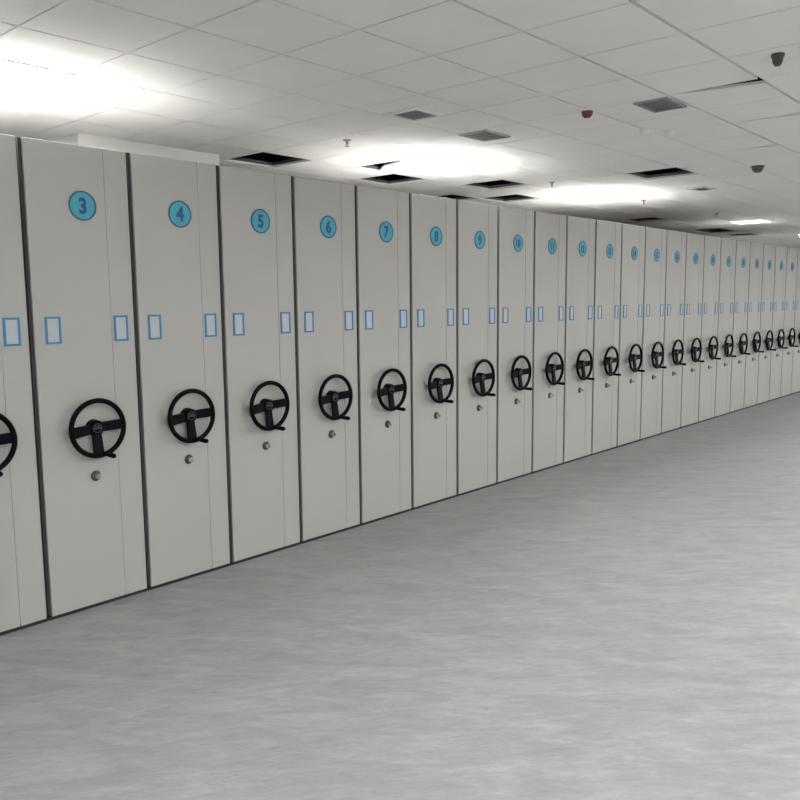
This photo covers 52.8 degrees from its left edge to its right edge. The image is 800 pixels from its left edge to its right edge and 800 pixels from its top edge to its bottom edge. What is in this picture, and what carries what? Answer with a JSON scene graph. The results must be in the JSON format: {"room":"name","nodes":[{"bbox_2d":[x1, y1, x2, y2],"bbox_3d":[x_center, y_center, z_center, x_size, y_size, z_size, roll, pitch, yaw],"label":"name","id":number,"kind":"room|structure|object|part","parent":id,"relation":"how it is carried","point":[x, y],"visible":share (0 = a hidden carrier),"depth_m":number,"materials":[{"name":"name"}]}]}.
{"room":"archive storage room","nodes":[
{"label":"archive storage room","id":0,"kind":"room"},
{"bbox_2d":[0,392,799,799],"bbox_3d":[3.982,0.784,7.151,13.300,0.120,24.500,6,9,41],"label":"floor","id":1,"kind":"structure","parent":0,"point":[623,622],"depth_m":3.72,"materials":[{"name":"grey plastic"}]},
{"bbox_2d":[0,134,47,635],"bbox_3d":[-3.088,-0.138,4.744,3.147,2.431,0.570,6,9,41],"label":"shelving unit","id":2,"kind":"object","parent":1,"relation":"on","point":[23,604],"visible":1,"depth_m":3.97,"materials":[{"name":"white paint"}]},
{"bbox_2d":[16,137,147,620],"bbox_3d":[-2.705,-0.194,5.173,3.147,2.431,0.570,6,9,41],"label":"shelving unit","id":3,"kind":"object","parent":1,"relation":"on","point":[74,205],"visible":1,"depth_m":4.21,"materials":[{"name":"grey metal"}]},
{"bbox_3d":[-1.527,0.291,4.246,0.091,0.027,0.027,6,9,41],"label":"crank handle","id":4,"kind":"part","parent":3,"relation":"part of","materials":[{"name":"black plastic"}]},
{"bbox_2d":[126,153,230,589],"bbox_3d":[-2.322,-0.250,5.601,3.147,2.431,0.570,6,9,41],"label":"shelving unit","id":5,"kind":"object","parent":1,"relation":"on","point":[173,212],"visible":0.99,"depth_m":4.64,"materials":[{"name":"grey metal"}]},
{"bbox_3d":[-1.145,0.235,4.675,0.091,0.027,0.027,6,9,41],"label":"crank handle","id":6,"kind":"part","parent":5,"relation":"part of","materials":[{"name":"black plastic"}]},
{"bbox_2d":[216,165,300,564],"bbox_3d":[-1.940,-0.306,6.030,3.147,2.431,0.570,6,9,41],"label":"shelving unit","id":7,"kind":"object","parent":1,"relation":"on","point":[254,208],"visible":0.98,"depth_m":5.07,"materials":[{"name":"grey metal"}]},
{"bbox_3d":[-0.762,0.179,5.104,0.091,0.027,0.027,6,9,41],"label":"crank handle","id":8,"kind":"part","parent":7,"relation":"part of","materials":[{"name":"black plastic"}]},
{"bbox_2d":[291,176,359,543],"bbox_3d":[-1.557,-0.362,6.459,3.147,2.431,0.570,6,9,41],"label":"shelving unit","id":9,"kind":"object","parent":1,"relation":"on","point":[323,212],"visible":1,"depth_m":5.50,"materials":[{"name":"grey metal"}]},
{"bbox_3d":[-0.379,0.123,5.533,0.091,0.027,0.027,6,9,41],"label":"crank handle","id":10,"kind":"part","parent":9,"relation":"part of","materials":[{"name":"black plastic"}]},
{"bbox_2d":[354,185,411,525],"bbox_3d":[-1.174,-0.418,6.888,3.147,2.431,0.570,6,9,41],"label":"shelving unit","id":11,"kind":"object","parent":1,"relation":"on","point":[381,215],"visible":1,"depth_m":5.92,"materials":[{"name":"grey metal"}]},
{"bbox_3d":[0.004,0.067,5.962,0.091,0.027,0.027,6,9,41],"label":"crank handle","id":12,"kind":"part","parent":11,"relation":"part of","materials":[{"name":"black plastic"}]},
{"bbox_2d":[409,193,456,509],"bbox_3d":[-0.792,-0.474,7.317,3.147,2.431,0.570,6,9,41],"label":"shelving unit","id":13,"kind":"object","parent":1,"relation":"on","point":[432,219],"visible":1,"depth_m":6.35,"materials":[{"name":"grey metal"}]},
{"bbox_2d":[456,200,497,495],"bbox_3d":[-0.409,-0.530,7.746,3.147,2.431,0.570,6,9,41],"label":"shelving unit","id":14,"kind":"object","parent":1,"relation":"on","point":[476,223],"visible":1,"depth_m":6.78,"materials":[{"name":"grey metal"}]},
{"bbox_2d":[496,206,533,483],"bbox_3d":[-0.026,-0.586,8.175,3.147,2.431,0.570,6,9,41],"label":"shelving unit","id":15,"kind":"object","parent":1,"relation":"on","point":[515,226],"visible":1,"depth_m":7.21,"materials":[{"name":"grey metal"}]},
{"bbox_2d":[531,211,565,473],"bbox_3d":[0.357,-0.642,8.604,3.147,2.431,0.570,6,9,41],"label":"shelving unit","id":16,"kind":"object","parent":1,"relation":"on","point":[549,262],"visible":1,"depth_m":7.64,"materials":[{"name":"grey metal"}]},
{"bbox_2d":[563,216,594,463],"bbox_3d":[0.739,-0.698,9.033,3.147,2.431,0.570,6,9,41],"label":"shelving unit","id":17,"kind":"object","parent":1,"relation":"on","point":[580,232],"visible":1,"depth_m":8.07,"materials":[{"name":"grey metal"}]},
{"bbox_2d":[591,220,621,455],"bbox_3d":[1.122,-0.754,9.462,3.147,2.431,0.570,6,9,41],"label":"shelving unit","id":18,"kind":"object","parent":1,"relation":"on","point":[607,271],"visible":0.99,"depth_m":8.50,"materials":[{"name":"grey metal"}]},
{"bbox_2d":[616,224,644,447],"bbox_3d":[1.505,-0.810,9.891,3.147,2.431,0.570,6,9,41],"label":"shelving unit","id":19,"kind":"object","parent":1,"relation":"on","point":[632,236],"visible":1,"depth_m":8.93,"materials":[{"name":"grey metal"}]},
{"bbox_2d":[640,227,666,440],"bbox_3d":[1.887,-0.867,10.320,3.147,2.431,0.570,6,9,41],"label":"shelving unit","id":20,"kind":"object","parent":1,"relation":"on","point":[655,238],"visible":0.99,"depth_m":9.36,"materials":[{"name":"grey metal"}]},
{"bbox_2d":[661,230,685,433],"bbox_3d":[2.270,-0.922,10.749,3.147,2.431,0.570,6,9,41],"label":"shelving unit","id":21,"kind":"object","parent":1,"relation":"on","point":[673,346],"visible":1,"depth_m":9.79,"materials":[{"name":"grey metal"}]},
{"bbox_2d":[680,233,704,427],"bbox_3d":[2.653,-0.979,11.178,3.147,2.431,0.570,6,9,41],"label":"shelving unit","id":22,"kind":"object","parent":1,"relation":"on","point":[692,344],"visible":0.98,"depth_m":10.22,"materials":[{"name":"grey metal"}]},
{"bbox_2d":[698,235,720,422],"bbox_3d":[3.036,-1.035,11.607,3.147,2.431,0.570,6,9,41],"label":"shelving unit","id":23,"kind":"object","parent":1,"relation":"on","point":[712,245],"visible":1,"depth_m":10.65,"materials":[{"name":"grey metal"}]},
{"bbox_2d":[714,238,736,417],"bbox_3d":[3.418,-1.091,12.036,3.147,2.431,0.570,6,9,41],"label":"shelving unit","id":24,"kind":"object","parent":1,"relation":"on","point":[728,246],"visible":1,"depth_m":11.08,"materials":[{"name":"grey metal"}]},
{"bbox_2d":[729,240,750,412],"bbox_3d":[3.801,-1.147,12.465,3.147,2.431,0.570,6,9,41],"label":"shelving unit","id":25,"kind":"object","parent":1,"relation":"on","point":[742,259],"visible":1,"depth_m":11.51,"materials":[{"name":"grey metal"}]},
{"bbox_2d":[743,242,763,408],"bbox_3d":[4.184,-1.203,12.894,3.147,2.431,0.570,6,9,41],"label":"shelving unit","id":26,"kind":"object","parent":1,"relation":"on","point":[756,249],"visible":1,"depth_m":11.94,"materials":[{"name":"grey metal"}]},
{"bbox_2d":[756,244,775,404],"bbox_3d":[4.567,-1.259,13.323,3.147,2.431,0.570,6,9,41],"label":"shelving unit","id":27,"kind":"object","parent":1,"relation":"on","point":[768,268],"visible":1,"depth_m":12.37,"materials":[{"name":"grey metal"}]},
{"bbox_2d":[769,246,787,400],"bbox_3d":[4.949,-1.315,13.752,3.147,2.431,0.570,6,9,41],"label":"shelving unit","id":28,"kind":"object","parent":1,"relation":"on","point":[781,252],"visible":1,"depth_m":12.79,"materials":[{"name":"grey metal"}]},
{"bbox_2d":[780,247,797,397],"bbox_3d":[5.332,-1.371,14.181,3.147,2.431,0.570,6,9,41],"label":"shelving unit","id":29,"kind":"object","parent":1,"relation":"on","point":[792,253],"visible":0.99,"depth_m":13.22,"materials":[{"name":"grey metal"}]},
{"bbox_2d":[791,249,799,394],"bbox_3d":[5.715,-1.427,14.610,3.147,2.431,0.570,6,9,41],"label":"shelving unit","id":30,"kind":"object","parent":1,"relation":"on","point":[795,379],"visible":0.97,"depth_m":13.61,"materials":[{"name":"grey metal"}]},
{"bbox_2d":[0,0,799,246],"bbox_3d":[3.615,-2.092,7.103,12.391,0.016,24.498,6,9,41],"label":"ceiling","id":31,"kind":"structure","parent":0,"point":[229,79],"depth_m":4.51,"materials":[{"name":"tile"}]},
{"bbox_2d":[0,58,73,91],"bbox_3d":[-2.022,-1.669,4.102,0.500,0.019,0.500,6,9,41],"label":"recessed light","id":32,"kind":"object","parent":31,"relation":"in","point":[16,75],"visible":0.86,"depth_m":4.14,"materials":[{"name":"white plastic"}]},
{"bbox_2d":[52,133,219,165],"bbox_3d":[-2.155,-1.824,6.261,0.900,0.199,1.170,6,9,41],"label":"trim","id":33,"kind":"structure","parent":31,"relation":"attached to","point":[82,139],"depth_m":5.87,"materials":[{"name":"white paint"}]},
{"bbox_2d":[343,139,350,146],"bbox_3d":[-0.386,-1.871,5.868,0.060,0.048,0.060,6,9,41],"label":"sprinkler head","id":34,"kind":"object","parent":31,"relation":"attached to","point":[346,140],"visible":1,"depth_m":5.86},
{"bbox_2d":[380,161,434,173],"bbox_3d":[-0.021,-2.059,7.108,0.495,0.016,0.441,6,9,41],"label":"tile","id":35,"kind":"structure","parent":31,"relation":"attached to","point":[397,166],"depth_m":7.10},
{"bbox_2d":[383,106,444,122],"bbox_3d":[0.090,-1.796,5.072,0.275,0.012,0.286,6,9,41],"label":"ceiling vent","id":36,"kind":"object","parent":31,"relation":"in","point":[413,114],"visible":1,"depth_m":5.07,"materials":[{"name":"white metal"}]},
{"bbox_3d":[0.090,-1.801,5.071,0.207,0.002,0.218,6,9,41],"label":"plate","id":37,"kind":"part","parent":36,"relation":"part of","materials":[{"name":"grey metal"}]},
{"bbox_2d":[399,152,482,167],"bbox_3d":[0.344,-2.015,6.753,0.500,0.019,0.500,6,9,41],"label":"recessed light","id":38,"kind":"object","parent":31,"relation":"in","point":[445,159],"visible":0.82,"depth_m":6.74,"materials":[{"name":"white plastic"}]},
{"bbox_2d":[405,154,476,166],"bbox_3d":[0.344,-2.012,6.753,0.456,0.008,0.456,6,9,41],"label":"diffuser","id":39,"kind":"object","parent":38,"relation":"attached to","point":[435,160],"depth_m":6.74,"materials":[{"name":"white plastic"}]},
{"bbox_2d":[459,129,509,141],"bbox_3d":[0.605,-1.882,5.733,0.235,0.012,0.296,6,9,41],"label":"ceiling vent","id":40,"kind":"object","parent":31,"relation":"in","point":[485,135],"visible":1,"depth_m":5.74,"materials":[{"name":"grey metal"}]},
{"bbox_3d":[0.605,-1.886,5.733,0.211,0.002,0.272,6,9,41],"label":"plate","id":41,"kind":"part","parent":40,"relation":"part of","materials":[{"name":"grey metal"}]},
{"bbox_2d":[580,107,594,117],"bbox_3d":[1.157,-1.772,4.976,0.087,0.058,0.087,6,9,41],"label":"smoke detector","id":42,"kind":"object","parent":31,"relation":"attached to","point":[587,112],"visible":1,"depth_m":4.95,"materials":[{"name":"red plastic"}]},
{"bbox_2d":[580,190,641,198],"bbox_3d":[2.371,-2.312,9.025,0.500,0.019,0.500,6,9,41],"label":"recessed light","id":43,"kind":"object","parent":31,"relation":"in","point":[617,193],"visible":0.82,"depth_m":9.02,"materials":[{"name":"white plastic"}]},
{"bbox_2d":[585,191,638,197],"bbox_3d":[2.371,-2.309,9.026,0.456,0.008,0.456,6,9,41],"label":"diffuser","id":44,"kind":"object","parent":43,"relation":"attached to","point":[608,194],"depth_m":9.02,"materials":[{"name":"white plastic"}]},
{"bbox_2d":[639,129,650,134],"bbox_3d":[1.712,-1.869,5.626,0.076,0.034,0.076,6,9,41],"label":"dome","id":45,"kind":"object","parent":31,"relation":"attached to","point":[642,131],"visible":1,"depth_m":5.60,"materials":[{"name":"white plastic"}]},
{"bbox_2d":[633,97,686,112],"bbox_3d":[1.577,-1.787,4.878,0.209,0.012,0.296,6,9,41],"label":"ceiling vent","id":46,"kind":"object","parent":31,"relation":"in","point":[662,104],"visible":1,"depth_m":4.88,"materials":[{"name":"grey metal"}]},
{"bbox_3d":[1.577,-1.792,4.878,0.189,0.002,0.276,6,9,41],"label":"plate","id":47,"kind":"part","parent":46,"relation":"part of","materials":[{"name":"grey metal"}]},
{"bbox_2d":[687,186,716,191],"bbox_3d":[3.228,-2.258,8.612,0.204,0.012,0.306,6,9,41],"label":"ceiling vent","id":48,"kind":"object","parent":31,"relation":"in","point":[701,188],"visible":1,"depth_m":8.61,"materials":[{"name":"white metal"}]},
{"bbox_2d":[730,219,771,223],"bbox_3d":[5.413,-2.757,12.434,0.500,0.019,0.500,6,9,41],"label":"recessed light","id":49,"kind":"object","parent":31,"relation":"in","point":[761,220],"visible":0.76,"depth_m":12.38,"materials":[{"name":"white plastic"}]},
{"bbox_2d":[733,220,767,223],"bbox_3d":[5.413,-2.754,12.435,0.456,0.008,0.456,6,9,41],"label":"diffuser","id":50,"kind":"object","parent":49,"relation":"attached to","point":[748,221],"depth_m":12.38,"materials":[{"name":"white plastic"}]},
{"bbox_2d":[751,165,764,172],"bbox_3d":[3.201,-2.064,7.207,0.115,0.058,0.115,6,9,41],"label":"smoke detector","id":51,"kind":"object","parent":31,"relation":"attached to","point":[757,168],"visible":1,"depth_m":7.17,"materials":[{"name":"grey plastic"}]},
{"bbox_2d":[771,52,784,66],"bbox_3d":[1.832,-1.648,3.905,0.062,0.058,0.062,6,9,41],"label":"smoke detector","id":52,"kind":"object","parent":31,"relation":"attached to","point":[777,58],"visible":1,"depth_m":3.89,"materials":[{"name":"grey"}]},
{"bbox_2d":[231,157,750,235],"bbox_3d":[3.621,-2.112,7.095,12.410,0.022,24.500,6,9,41],"label":"trim","id":53,"kind":"structure","parent":0,"point":[236,158],"depth_m":8.01,"materials":[{"name":"grey"}]},
{"bbox_2d":[240,77,762,234],"bbox_3d":[3.951,-2.482,6.753,13.600,0.832,24.800,6,9,41],"label":"ceiling opening","id":54,"kind":"structure","parent":0,"point":[263,156],"depth_m":12.10,"materials":[{"name":"black concrete"}]}
]}

